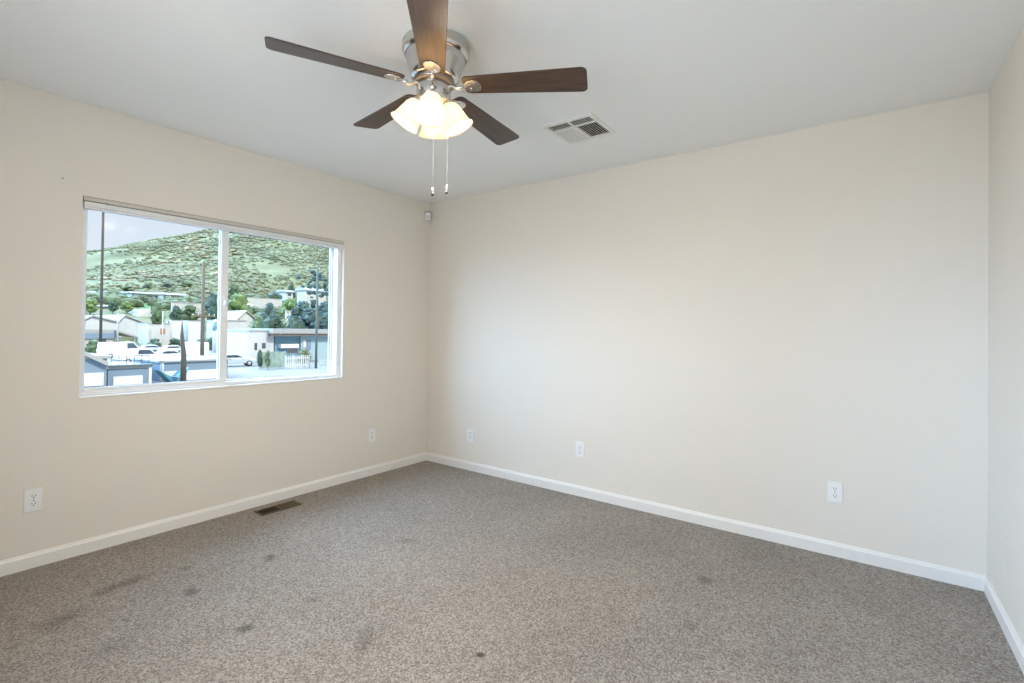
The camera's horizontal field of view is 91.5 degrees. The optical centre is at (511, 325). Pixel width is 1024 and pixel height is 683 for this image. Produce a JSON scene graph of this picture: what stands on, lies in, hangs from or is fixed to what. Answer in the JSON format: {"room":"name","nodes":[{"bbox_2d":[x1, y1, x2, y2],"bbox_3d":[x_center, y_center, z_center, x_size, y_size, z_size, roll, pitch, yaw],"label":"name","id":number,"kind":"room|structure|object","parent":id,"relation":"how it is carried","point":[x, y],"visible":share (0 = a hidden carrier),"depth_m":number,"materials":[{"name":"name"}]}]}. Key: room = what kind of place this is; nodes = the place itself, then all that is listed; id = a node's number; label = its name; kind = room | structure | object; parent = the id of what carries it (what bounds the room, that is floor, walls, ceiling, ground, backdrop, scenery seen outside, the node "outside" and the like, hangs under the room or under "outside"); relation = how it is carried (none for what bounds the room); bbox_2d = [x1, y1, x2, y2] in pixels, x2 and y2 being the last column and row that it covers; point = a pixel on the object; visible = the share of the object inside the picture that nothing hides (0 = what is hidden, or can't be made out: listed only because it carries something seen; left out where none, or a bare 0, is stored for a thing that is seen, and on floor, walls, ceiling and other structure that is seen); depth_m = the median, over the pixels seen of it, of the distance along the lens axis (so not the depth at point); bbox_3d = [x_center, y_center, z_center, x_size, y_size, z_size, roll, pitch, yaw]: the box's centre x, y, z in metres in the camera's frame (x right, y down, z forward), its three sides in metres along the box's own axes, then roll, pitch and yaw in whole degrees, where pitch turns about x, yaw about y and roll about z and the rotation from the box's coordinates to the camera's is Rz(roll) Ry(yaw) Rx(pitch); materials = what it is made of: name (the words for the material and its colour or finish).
{"room":"empty bedroom","nodes":[
{"label":"empty bedroom","id":0,"kind":"room"},
{"bbox_2d":[0,79,429,560],"bbox_3d":[-1.983,0.024,3.297,0.160,2.440,4.080,0,-1,37],"label":"wall","id":1,"kind":"structure","parent":0,"point":[104,465],"depth_m":3.01,"materials":[{"name":"beige paint"}]},
{"bbox_2d":[23,487,42,512],"bbox_3d":[-2.441,0.888,2.546,0.008,0.116,0.072,0,-1,37],"label":"wall outlet","id":2,"kind":"object","parent":1,"relation":"attached to","point":[33,498],"visible":1,"depth_m":2.54,"materials":[{"name":"white plastic"}]},
{"bbox_2d":[29,493,37,498],"bbox_3d":[-2.439,0.869,2.545,0.004,0.025,0.033,0,-1,37],"label":"socket","id":3,"kind":"object","parent":2,"relation":"attached to","point":[31,495],"depth_m":2.54,"materials":[{"name":"grey plastic"}]},
{"bbox_2d":[29,501,37,506],"bbox_3d":[-2.440,0.908,2.545,0.004,0.025,0.033,0,-1,37],"label":"socket","id":4,"kind":"object","parent":2,"relation":"attached to","point":[31,503],"depth_m":2.54,"materials":[{"name":"grey plastic"}]},
{"bbox_2d":[79,201,341,398],"bbox_3d":[-1.901,-0.143,3.396,0.152,1.103,1.633,0,-1,37],"label":"window","id":5,"kind":"structure","parent":1,"relation":"in","point":[335,255],"depth_m":3.32,"materials":[{"name":"white plastic"}]},
{"bbox_2d":[83,196,343,248],"bbox_3d":[-1.842,-0.660,3.361,0.044,0.065,1.629,0,-1,37],"label":"window blind","id":6,"kind":"object","parent":5,"relation":"attached to","point":[91,203],"visible":1,"depth_m":3.17,"materials":[{"name":"beige"}]},
{"bbox_2d":[0,452,425,576],"bbox_3d":[-1.928,1.207,3.233,0.014,0.075,3.760,0,-1,37],"label":"baseboard","id":7,"kind":"structure","parent":1,"relation":"attached to","point":[58,553],"depth_m":3.07,"materials":[{"name":"white paint"}]},
{"bbox_2d":[368,428,374,442],"bbox_3d":[-1.188,0.929,4.233,0.008,0.116,0.072,0,-1,37],"label":"wall outlet","id":8,"kind":"object","parent":1,"relation":"attached to","point":[371,432],"visible":1,"depth_m":4.23,"materials":[{"name":"white plastic"}]},
{"bbox_2d":[425,211,430,220],"bbox_3d":[-0.792,-1.034,4.703,0.062,0.084,0.054,1,-1,-8],"label":"sensor","id":9,"kind":"object","parent":1,"relation":"attached to","point":[427,213],"visible":1,"depth_m":4.68,"materials":[{"name":"white plastic"}]},
{"bbox_2d":[0,460,1023,682],"bbox_3d":[-0.331,1.313,2.045,4.317,0.120,4.080,0,-1,37],"label":"floor","id":10,"kind":"structure","parent":0,"point":[426,571],"depth_m":2.27,"materials":[{"name":"beige carpet"}]},
{"bbox_2d":[254,500,301,515],"bbox_3d":[-1.601,1.248,3.426,0.116,0.008,0.280,0,-1,37],"label":"floor vent","id":11,"kind":"object","parent":10,"relation":"in","point":[290,504],"visible":1,"depth_m":3.42,"materials":[{"name":"brown metal"}]},
{"bbox_2d":[0,0,1023,203],"bbox_3d":[-0.298,-1.262,2.070,4.317,0.150,4.080,0,-1,37],"label":"ceiling","id":12,"kind":"structure","parent":0,"point":[671,77],"depth_m":2.28,"materials":[{"name":"white paint"}]},
{"bbox_2d":[264,0,587,195],"bbox_3d":[-0.325,-0.867,2.057,1.246,0.648,1.189,1,-1,-7],"label":"ceiling fan","id":13,"kind":"object","parent":12,"relation":"hanging from","point":[436,56],"visible":1,"depth_m":2.03,"materials":[{"name":"brown wood"}]},
{"bbox_2d":[425,90,436,111],"bbox_3d":[-0.326,-0.914,2.032,0.066,0.098,0.074,0,-1,37],"label":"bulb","id":14,"kind":"object","parent":13,"relation":"attached to","point":[430,105],"depth_m":2.00,"materials":[{"name":"white glass"}]},
{"bbox_2d":[541,112,616,144],"bbox_3d":[0.401,-1.158,2.960,0.324,0.022,0.330,0,-1,37],"label":"ceiling vent","id":15,"kind":"object","parent":12,"relation":"in","point":[587,126],"visible":1,"depth_m":2.95,"materials":[{"name":"white metal"}]},
{"bbox_2d":[427,92,988,575],"bbox_3d":[0.875,0.064,3.615,4.051,2.440,0.160,0,-1,37],"label":"wall","id":16,"kind":"structure","parent":0,"point":[737,331],"depth_m":3.07,"materials":[{"name":"beige paint"}]},
{"bbox_2d":[467,428,473,441],"bbox_3d":[-0.369,0.968,4.417,0.072,0.116,0.008,0,-1,37],"label":"wall outlet","id":17,"kind":"object","parent":16,"relation":"attached to","point":[470,432],"visible":1,"depth_m":4.41,"materials":[{"name":"white plastic"}]},
{"bbox_2d":[576,441,583,457],"bbox_3d":[0.511,0.933,3.764,0.072,0.116,0.008,0,-1,37],"label":"wall outlet","id":18,"kind":"object","parent":16,"relation":"attached to","point":[579,445],"visible":1,"depth_m":3.76,"materials":[{"name":"white plastic"}]},
{"bbox_2d":[426,452,985,591],"bbox_3d":[0.744,1.244,3.581,3.891,0.075,0.014,0,-1,37],"label":"baseboard","id":19,"kind":"structure","parent":16,"relation":"attached to","point":[949,575],"depth_m":3.05,"materials":[{"name":"white paint"}]},
{"bbox_2d":[827,481,842,503],"bbox_3d":[1.811,0.932,2.799,0.072,0.116,0.008,0,-1,37],"label":"wall outlet","id":20,"kind":"object","parent":16,"relation":"attached to","point":[834,489],"visible":1,"depth_m":2.80,"materials":[{"name":"white plastic"}]},
{"bbox_2d":[987,26,1023,644],"bbox_3d":[1.312,0.042,0.850,0.160,2.440,3.766,0,-1,35],"label":"wall","id":21,"kind":"structure","parent":0,"point":[1005,488],"depth_m":2.11,"materials":[{"name":"beige paint"}]},
{"bbox_2d":[984,576,1023,674],"bbox_3d":[1.227,1.224,0.890,0.014,0.075,3.762,0,-1,35],"label":"baseboard","id":22,"kind":"structure","parent":21,"relation":"attached to","point":[1017,647],"depth_m":2.07,"materials":[{"name":"white paint"}]},
{"label":"outside","id":23,"kind":"structure","parent":0,"visible":0},
{"bbox_2d":[107,350,327,382],"bbox_3d":[-16.182,4.945,72.139,95.000,0.001,310.000,0,-1,37],"label":"ground","id":24,"kind":"structure","parent":23,"point":[239,370],"depth_m":52.45,"materials":[{"name":"concrete"}]},
{"bbox_2d":[85,339,98,353],"bbox_3d":[-64.341,3.446,76.754,2.107,2.842,2.535,0,-1,37],"label":"hedge","id":25,"kind":"object","parent":24,"relation":"on","point":[91,347],"visible":0.64,"depth_m":76.11,"materials":[{"name":"green plant"}]},
{"bbox_2d":[84,351,110,386],"bbox_3d":[-31.875,2.988,36.567,6.600,2.814,2.424,0,-1,37],"label":"garage","id":26,"kind":"structure","parent":24,"relation":"on","point":[95,369],"depth_m":35.07,"materials":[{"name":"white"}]},
{"bbox_2d":[85,329,116,352],"bbox_3d":[-71.232,2.451,82.694,10.600,3.801,6.743,0,-1,37],"label":"house","id":27,"kind":"structure","parent":24,"relation":"on","point":[107,335],"depth_m":80.63,"materials":[{"name":"beige paint"}]},
{"bbox_2d":[99,212,104,341],"bbox_3d":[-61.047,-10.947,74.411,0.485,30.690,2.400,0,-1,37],"label":"utility pole","id":28,"kind":"object","parent":24,"relation":"on","point":[103,213],"visible":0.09,"depth_m":74.30,"materials":[{"name":"brown wood"}]},
{"bbox_2d":[96,342,138,357],"bbox_3d":[-54.528,3.363,69.970,2.020,2.150,5.500,0,-1,35],"label":"van","id":29,"kind":"object","parent":24,"relation":"on","point":[105,348],"visible":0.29,"depth_m":68.56,"materials":[{"name":"white paint"}]},
{"bbox_2d":[116,313,118,341],"bbox_3d":[-64.521,1.156,81.658,0.282,6.541,0.282,0,-1,37],"label":"utility pole","id":30,"kind":"object","parent":24,"relation":"on","point":[117,336],"visible":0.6,"depth_m":81.58,"materials":[{"name":"grey"}]},
{"bbox_2d":[116,330,136,341],"bbox_3d":[-66.541,2.596,84.819,7.000,3.673,2.614,0,-1,37],"label":"carport","id":31,"kind":"object","parent":24,"relation":"on","point":[123,334],"visible":0.48,"depth_m":83.36,"materials":[{"name":"grey"}]},
{"bbox_2d":[106,361,152,385],"bbox_3d":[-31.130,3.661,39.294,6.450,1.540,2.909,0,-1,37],"label":"garage","id":32,"kind":"structure","parent":24,"relation":"on","point":[123,373],"depth_m":37.56,"materials":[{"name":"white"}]},
{"bbox_2d":[111,355,149,364],"bbox_3d":[-29.496,2.711,38.594,0.060,0.876,2.483,0,-1,37],"label":"roof railing","id":33,"kind":"object","parent":32,"relation":"on","point":[126,360],"visible":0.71,"depth_m":38.72,"materials":[{"name":"grey metal"}]},
{"bbox_2d":[112,348,168,361],"bbox_3d":[-44.492,3.592,60.005,1.970,1.749,5.300,0,-1,37],"label":"pickup truck","id":34,"kind":"object","parent":24,"relation":"on","point":[140,351],"visible":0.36,"depth_m":59.35,"materials":[{"name":"white paint"}]},
{"bbox_2d":[139,345,160,348],"bbox_3d":[-58.603,3.788,81.260,1.830,1.420,4.600,0,-1,37],"label":"car","id":35,"kind":"object","parent":24,"relation":"on","point":[142,346],"visible":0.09,"depth_m":80.45,"materials":[{"name":"silver metal"}]},
{"bbox_2d":[162,314,162,346],"bbox_3d":[-61.939,0.940,88.489,0.174,7.173,0.174,0,-1,37],"label":"utility pole","id":36,"kind":"object","parent":24,"relation":"on","point":[162,314],"visible":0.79,"depth_m":88.42,"materials":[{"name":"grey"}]},
{"bbox_2d":[158,345,179,349],"bbox_3d":[-54.355,3.832,80.272,1.830,1.420,4.600,0,-1,37],"label":"car","id":37,"kind":"object","parent":24,"relation":"on","point":[166,347],"visible":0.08,"depth_m":79.38,"materials":[{"name":"white paint"}]},
{"bbox_2d":[154,367,187,381],"bbox_3d":[-27.095,3.905,39.656,1.400,1.162,2.014,0,-1,37],"label":"tarpaulin","id":38,"kind":"object","parent":24,"relation":"on","point":[176,377],"visible":0.67,"depth_m":39.26,"materials":[{"name":"blue plastic"}]},
{"bbox_2d":[155,350,188,355],"bbox_3d":[-43.937,3.804,64.108,1.830,1.420,4.600,0,-1,32],"label":"car","id":39,"kind":"object","parent":24,"relation":"on","point":[169,352],"visible":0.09,"depth_m":63.46,"materials":[{"name":"white paint"}]},
{"bbox_2d":[130,355,230,381],"bbox_3d":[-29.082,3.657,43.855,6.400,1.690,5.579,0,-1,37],"label":"building","id":40,"kind":"structure","parent":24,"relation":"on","point":[199,367],"depth_m":42.00,"materials":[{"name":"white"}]},
{"bbox_2d":[180,321,186,380],"bbox_3d":[-25.461,2.059,38.655,0.386,4.876,0.460,0,-1,37],"label":"wooden post","id":41,"kind":"object","parent":24,"relation":"on","point":[182,341],"visible":0.85,"depth_m":38.52,"materials":[{"name":"wood"}]},
{"bbox_2d":[180,342,208,355],"bbox_3d":[-41.889,3.357,66.150,4.950,2.396,1.936,0,-1,37],"label":"box trailer","id":42,"kind":"object","parent":24,"relation":"on","point":[192,348],"visible":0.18,"depth_m":65.06,"materials":[{"name":"white metal"}]},
{"bbox_2d":[191,262,215,355],"bbox_3d":[-37.041,-1.559,59.844,0.568,12.235,2.600,0,-1,37],"label":"utility pole","id":43,"kind":"object","parent":24,"relation":"on","point":[202,328],"visible":0.95,"depth_m":59.74,"materials":[{"name":"brown wood"}]},
{"bbox_2d":[212,319,217,352],"bbox_3d":[-51.694,1.755,87.195,1.153,5.778,1.153,0,-1,37],"label":"tank","id":44,"kind":"object","parent":24,"relation":"on","point":[214,323],"visible":0.66,"depth_m":86.69,"materials":[{"name":"white"}]},
{"bbox_2d":[227,353,256,365],"bbox_3d":[-31.771,3.888,57.009,4.600,1.420,1.830,1,-1,-38],"label":"car","id":45,"kind":"object","parent":24,"relation":"on","point":[235,358],"visible":0.45,"depth_m":56.65,"materials":[{"name":"silver metal"}]},
{"bbox_2d":[247,316,263,327],"bbox_3d":[-49.876,1.464,97.998,4.359,6.915,4.278,1,-1,4],"label":"tree","id":46,"kind":"object","parent":24,"relation":"on","point":[257,321],"visible":0.32,"depth_m":97.04,"materials":[{"name":"green plant"}]},
{"bbox_2d":[256,349,263,369],"bbox_3d":[-26.666,3.545,52.793,0.752,2.248,0.750,1,-1,-11],"label":"shrub","id":47,"kind":"object","parent":24,"relation":"on","point":[259,354],"visible":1,"depth_m":52.67,"materials":[{"name":"green plant"}]},
{"bbox_2d":[264,351,271,369],"bbox_3d":[-25.662,3.597,52.477,0.766,2.159,0.722,1,-1,-23],"label":"shrub","id":48,"kind":"object","parent":24,"relation":"on","point":[267,360],"visible":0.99,"depth_m":52.38,"materials":[{"name":"green plant"}]},
{"bbox_2d":[215,328,327,360],"bbox_3d":[-32.289,2.552,69.721,10.400,4.331,12.830,0,-1,37],"label":"building","id":49,"kind":"structure","parent":24,"relation":"on","point":[245,342],"depth_m":65.38,"materials":[{"name":"white paint"}]},
{"bbox_2d":[258,312,286,328],"bbox_3d":[-44.621,1.141,93.319,5.882,7.632,5.892,1,-1,-25],"label":"tree","id":50,"kind":"object","parent":24,"relation":"on","point":[272,321],"visible":0.45,"depth_m":92.63,"materials":[{"name":"green plant"}]},
{"bbox_2d":[261,351,285,368],"bbox_3d":[-26.097,3.709,54.689,0.155,1.877,2.786,0,-1,37],"label":"fence","id":51,"kind":"object","parent":24,"relation":"on","point":[278,358],"visible":0.73,"depth_m":54.85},
{"bbox_2d":[281,316,304,328],"bbox_3d":[-38.038,1.585,87.110,4.362,6.751,4.369,1,-1,6],"label":"tree","id":52,"kind":"object","parent":24,"relation":"on","point":[292,320],"visible":0.45,"depth_m":86.48,"materials":[{"name":"green plant"}]},
{"bbox_2d":[288,348,297,355],"bbox_3d":[-27.067,3.716,61.673,0.090,1.976,1.315,0,-1,37],"label":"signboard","id":53,"kind":"object","parent":24,"relation":"on","point":[290,350],"visible":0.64,"depth_m":61.58,"materials":[{"name":"grey"}]},
{"bbox_2d":[285,355,309,368],"bbox_3d":[-23.517,3.943,54.811,0.155,1.476,2.903,0,-1,37],"label":"fence","id":54,"kind":"object","parent":24,"relation":"on","point":[293,358],"visible":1,"depth_m":54.64,"materials":[{"name":"grey"}]},
{"bbox_2d":[295,348,312,363],"bbox_3d":[-23.992,3.638,57.488,2.107,2.222,2.070,1,-1,21],"label":"shrub","id":55,"kind":"object","parent":24,"relation":"on","point":[305,351],"visible":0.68,"depth_m":57.12,"materials":[{"name":"green plant"}]},
{"bbox_2d":[296,269,328,328],"bbox_3d":[-40.098,-3.415,102.851,5.223,16.744,8.583,0,-1,37],"label":"tree","id":56,"kind":"object","parent":24,"relation":"on","point":[313,302],"visible":0.73,"depth_m":102.25,"materials":[{"name":"green plant"}]},
{"bbox_2d":[315,268,318,367],"bbox_3d":[-21.689,-0.866,55.455,0.272,11.152,0.272,0,-1,37],"label":"utility pole","id":57,"kind":"object","parent":24,"relation":"on","point":[316,323],"visible":1,"depth_m":55.36,"materials":[{"name":"grey"}]},
{"bbox_2d":[314,300,328,328],"bbox_3d":[-41.946,-0.307,113.659,6.092,11.153,6.123,0,-1,22],"label":"tree","id":58,"kind":"object","parent":24,"relation":"on","point":[325,308],"visible":0.23,"depth_m":112.76,"materials":[{"name":"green plant"}]},
{"bbox_2d":[319,359,327,365],"bbox_3d":[-22.231,4.374,59.901,0.155,0.748,1.980,0,-1,37],"label":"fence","id":59,"kind":"object","parent":24,"relation":"on","point":[324,362],"visible":0.52,"depth_m":59.47,"materials":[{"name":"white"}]},
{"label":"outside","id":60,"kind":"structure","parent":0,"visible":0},
{"bbox_2d":[139,303,167,309],"bbox_3d":[-102.363,-6.015,142.862,23.800,3.451,14.103,0,-1,37],"label":"lawn","id":61,"kind":"structure","parent":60,"point":[146,306],"depth_m":136.02,"materials":[{"name":"green plant"}]},
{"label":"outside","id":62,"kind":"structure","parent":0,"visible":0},
{"bbox_2d":[86,229,328,347],"bbox_3d":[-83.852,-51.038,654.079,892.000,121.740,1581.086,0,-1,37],"label":"vegetation","id":63,"kind":"object","parent":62,"point":[94,259],"visible":0.09,"depth_m":261.67,"materials":[{"name":"green plant"}]},
{"bbox_2d":[86,299,99,314],"bbox_3d":[-95.815,-4.298,113.239,4.121,3.697,4.242,1,-1,-4],"label":"tree","id":64,"kind":"object","parent":63,"relation":"on","point":[91,304],"visible":0.73,"depth_m":112.79,"materials":[{"name":"green plant"}]},
{"bbox_2d":[85,315,120,329],"bbox_3d":[-84.493,0.939,98.372,22.800,5.919,5.825,0,-1,37],"label":"warehouse","id":65,"kind":"structure","parent":63,"relation":"on","point":[91,321],"depth_m":91.56,"materials":[{"name":"white paint"}]},
{"bbox_2d":[106,300,118,312],"bbox_3d":[-95.204,-4.558,119.121,2.735,3.312,2.740,1,-1,5],"label":"tree","id":66,"kind":"object","parent":63,"relation":"on","point":[113,306],"visible":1,"depth_m":118.70,"materials":[{"name":"green plant"}]},
{"bbox_2d":[95,315,146,336],"bbox_3d":[-82.896,0.704,103.876,22.800,5.858,5.198,0,-1,37],"label":"warehouse","id":67,"kind":"structure","parent":63,"relation":"on","point":[128,324],"depth_m":97.11,"materials":[{"name":"white paint"}]},
{"bbox_2d":[118,301,135,312],"bbox_3d":[-94.226,-4.582,122.087,3.495,3.093,3.598,1,-1,-10],"label":"tree","id":68,"kind":"object","parent":63,"relation":"on","point":[126,306],"visible":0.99,"depth_m":121.70,"materials":[{"name":"green plant"}]},
{"bbox_2d":[120,286,135,290],"bbox_3d":[-125.732,-12.127,163.433,4.589,1.918,4.676,1,-1,-17],"label":"tree","id":69,"kind":"object","parent":63,"relation":"on","point":[126,288],"visible":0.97,"depth_m":162.81,"materials":[{"name":"green plant"}]},
{"bbox_2d":[130,309,151,316],"bbox_3d":[-93.661,-2.491,125.839,14.500,3.569,7.424,0,-1,37],"label":"building","id":70,"kind":"structure","parent":63,"relation":"on","point":[139,312],"depth_m":121.69,"materials":[{"name":"white paint"}]},
{"bbox_2d":[123,291,161,298],"bbox_3d":[-113.586,-8.225,153.061,8.000,4.128,7.861,0,-1,37],"label":"house","id":71,"kind":"structure","parent":63,"relation":"on","point":[127,293],"depth_m":151.11,"materials":[{"name":"white paint"}]},
{"bbox_2d":[137,321,171,346],"bbox_3d":[-66.665,1.749,93.033,5.200,5.392,3.827,0,-1,37],"label":"building","id":72,"kind":"structure","parent":63,"relation":"on","point":[146,331],"depth_m":91.61,"materials":[{"name":"white paint"}]},
{"bbox_2d":[149,303,165,322],"bbox_3d":[-78.162,-2.296,110.187,3.285,5.602,3.224,0,-1,29],"label":"tree","id":73,"kind":"object","parent":63,"relation":"on","point":[156,311],"visible":0.91,"depth_m":109.51,"materials":[{"name":"green plant"}]},
{"bbox_2d":[161,283,172,286],"bbox_3d":[-125.158,-14.639,181.000,3.724,1.894,3.730,1,-1,-38],"label":"tree","id":74,"kind":"object","parent":63,"relation":"on","point":[164,284],"visible":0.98,"depth_m":180.53,"materials":[{"name":"green plant"}]},
{"bbox_2d":[157,292,188,298],"bbox_3d":[-113.653,-9.027,166.385,8.000,3.675,7.886,0,-1,37],"label":"house","id":75,"kind":"structure","parent":63,"relation":"on","point":[173,295],"depth_m":164.05,"materials":[{"name":"white paint"}]},
{"bbox_2d":[166,320,182,339],"bbox_3d":[-65.928,1.323,97.336,3.150,4.947,1.858,0,-1,37],"label":"building","id":76,"kind":"structure","parent":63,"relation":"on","point":[176,324],"depth_m":96.38,"materials":[{"name":"white paint"}]},
{"bbox_2d":[168,305,182,319],"bbox_3d":[-77.865,-2.426,115.669,2.893,4.929,2.898,1,-1,-15],"label":"tree","id":77,"kind":"object","parent":63,"relation":"on","point":[176,310],"visible":0.87,"depth_m":115.19,"materials":[{"name":"green plant"}]},
{"bbox_2d":[145,337,211,349],"bbox_3d":[-60.600,3.572,91.985,2.556,3.093,12.102,0,-1,37],"label":"hedge","id":78,"kind":"object","parent":63,"relation":"on","point":[173,341],"visible":0.35,"depth_m":90.09,"materials":[{"name":"green plant"}]},
{"bbox_2d":[177,281,192,286],"bbox_3d":[-121.712,-15.288,185.763,5.237,2.889,5.335,1,-1,8],"label":"tree","id":79,"kind":"object","parent":63,"relation":"on","point":[184,283],"visible":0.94,"depth_m":184.83,"materials":[{"name":"green plant"}]},
{"bbox_2d":[171,302,200,318],"bbox_3d":[-82.498,-3.325,126.609,0.700,5.214,7.002,0,-1,37],"label":"wall","id":80,"kind":"structure","parent":63,"relation":"on","point":[179,304],"depth_m":125.98,"materials":[{"name":"white paint"}]},
{"bbox_2d":[180,304,200,319],"bbox_3d":[-77.331,-2.774,119.716,5.337,5.043,5.238,1,-1,-29],"label":"tree","id":81,"kind":"object","parent":63,"relation":"on","point":[189,309],"visible":0.84,"depth_m":119.22,"materials":[{"name":"green plant"}]},
{"bbox_2d":[183,320,200,341],"bbox_3d":[-64.104,1.382,99.792,3.150,4.924,2.304,0,-1,37],"label":"building","id":82,"kind":"structure","parent":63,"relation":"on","point":[191,328],"depth_m":98.79,"materials":[{"name":"white"}]},
{"bbox_2d":[86,230,328,280],"bbox_3d":[-161.401,-60.123,325.563,184.923,90.598,234.057,0,-1,37],"label":"grass clumps","id":83,"kind":"object","parent":63,"relation":"on","point":[201,236],"visible":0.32,"depth_m":291.13,"materials":[{"name":"green plant"}]},
{"bbox_2d":[86,287,328,320],"bbox_3d":[-82.934,-6.858,171.116,60.267,13.240,117.180,0,-1,37],"label":"undergrowth","id":84,"kind":"object","parent":63,"relation":"on","point":[114,295],"visible":0.11,"depth_m":140.54,"materials":[{"name":"green plant"}]},
{"bbox_2d":[86,229,329,300],"bbox_3d":[-139.780,-59.902,328.570,231.961,104.134,291.357,0,-1,37],"label":"hillside","id":85,"kind":"structure","parent":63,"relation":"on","point":[93,273],"depth_m":251.59,"materials":[{"name":"green plant"}]},
{"bbox_2d":[205,292,217,317],"bbox_3d":[-74.247,-4.252,123.824,4.419,8.302,4.396,1,-1,-21],"label":"tree","id":86,"kind":"object","parent":63,"relation":"on","point":[212,300],"visible":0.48,"depth_m":122.96,"materials":[{"name":"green plant"}]},
{"bbox_2d":[206,305,217,319],"bbox_3d":[-69.796,-1.871,116.481,2.562,6.131,2.566,1,-1,-21],"label":"tree","id":87,"kind":"object","parent":63,"relation":"on","point":[212,308],"visible":0.56,"depth_m":116.06,"materials":[{"name":"green plant"}]},
{"bbox_2d":[206,320,246,338],"bbox_3d":[-60.765,1.635,106.010,9.300,5.759,4.280,0,-1,37],"label":"building","id":88,"kind":"structure","parent":63,"relation":"on","point":[232,324],"depth_m":104.39,"materials":[{"name":"white paint"}]},
{"bbox_2d":[228,284,241,299],"bbox_3d":[-100.675,-11.799,180.527,6.010,6.828,5.898,1,-1,3],"label":"tree","id":89,"kind":"object","parent":63,"relation":"on","point":[233,289],"visible":0.6,"depth_m":179.96,"materials":[{"name":"green plant"}]},
{"bbox_2d":[228,293,252,313],"bbox_3d":[-68.556,-3.824,124.718,7.259,8.994,7.471,1,-1,-27],"label":"tree","id":90,"kind":"object","parent":63,"relation":"on","point":[238,302],"visible":0.42,"depth_m":123.76,"materials":[{"name":"green plant"}]},
{"bbox_2d":[228,310,255,327],"bbox_3d":[-65.130,0.098,118.572,9.800,7.471,5.087,0,-1,37],"label":"house","id":91,"kind":"structure","parent":63,"relation":"on","point":[241,314],"depth_m":116.12,"materials":[{"name":"white paint"}]},
{"bbox_2d":[247,297,281,308],"bbox_3d":[-81.545,-6.510,164.772,0.700,5.382,11.496,0,-1,37],"label":"wall","id":92,"kind":"structure","parent":63,"relation":"on","point":[258,302],"depth_m":163.87,"materials":[{"name":"white paint"}]},
{"bbox_2d":[260,302,278,318],"bbox_3d":[-60.792,-2.108,125.277,4.580,7.760,4.556,1,-1,5],"label":"tree","id":93,"kind":"object","parent":63,"relation":"on","point":[269,309],"visible":0.45,"depth_m":124.58,"materials":[{"name":"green plant"}]},
{"bbox_2d":[265,292,284,301],"bbox_3d":[-83.227,-8.868,175.350,6.812,6.211,6.801,1,-1,-33],"label":"tree","id":94,"kind":"object","parent":63,"relation":"on","point":[274,295],"visible":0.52,"depth_m":174.06,"materials":[{"name":"green plant"}]},
{"bbox_2d":[276,290,293,300],"bbox_3d":[-85.806,-9.391,188.787,8.000,8.160,3.987,0,-1,37],"label":"house","id":95,"kind":"structure","parent":63,"relation":"on","point":[285,294],"depth_m":186.96,"materials":[{"name":"white paint"}]},
{"bbox_2d":[285,310,290,322],"bbox_3d":[-63.108,-2.081,147.698,0.700,4.655,8.400,0,-1,37],"label":"wall","id":96,"kind":"structure","parent":63,"relation":"on","point":[286,311],"depth_m":144.40,"materials":[{"name":"white paint"}]},
{"bbox_2d":[280,298,296,315],"bbox_3d":[-66.921,-4.980,150.400,6.028,7.009,5.856,0,-1,36],"label":"tree","id":97,"kind":"object","parent":63,"relation":"on","point":[289,303],"visible":0.62,"depth_m":149.50,"materials":[{"name":"green plant"}]},
{"bbox_2d":[287,283,296,298],"bbox_3d":[-90.754,-13.671,205.620,4.101,8.178,4.107,1,-1,21],"label":"tree","id":98,"kind":"object","parent":63,"relation":"on","point":[291,287],"visible":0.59,"depth_m":204.99,"materials":[{"name":"green plant"}]},
{"bbox_2d":[284,301,319,328],"bbox_3d":[-48.307,-0.788,115.257,7.721,10.351,7.681,0,-1,29],"label":"tree","id":99,"kind":"object","parent":63,"relation":"on","point":[297,311],"visible":0.45,"depth_m":114.12,"materials":[{"name":"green plant"}]},
{"bbox_2d":[294,287,327,306],"bbox_3d":[-74.971,-8.897,186.608,8.000,10.305,9.378,0,-1,37],"label":"house","id":100,"kind":"structure","parent":63,"relation":"on","point":[302,295],"depth_m":183.62,"materials":[{"name":"white paint"}]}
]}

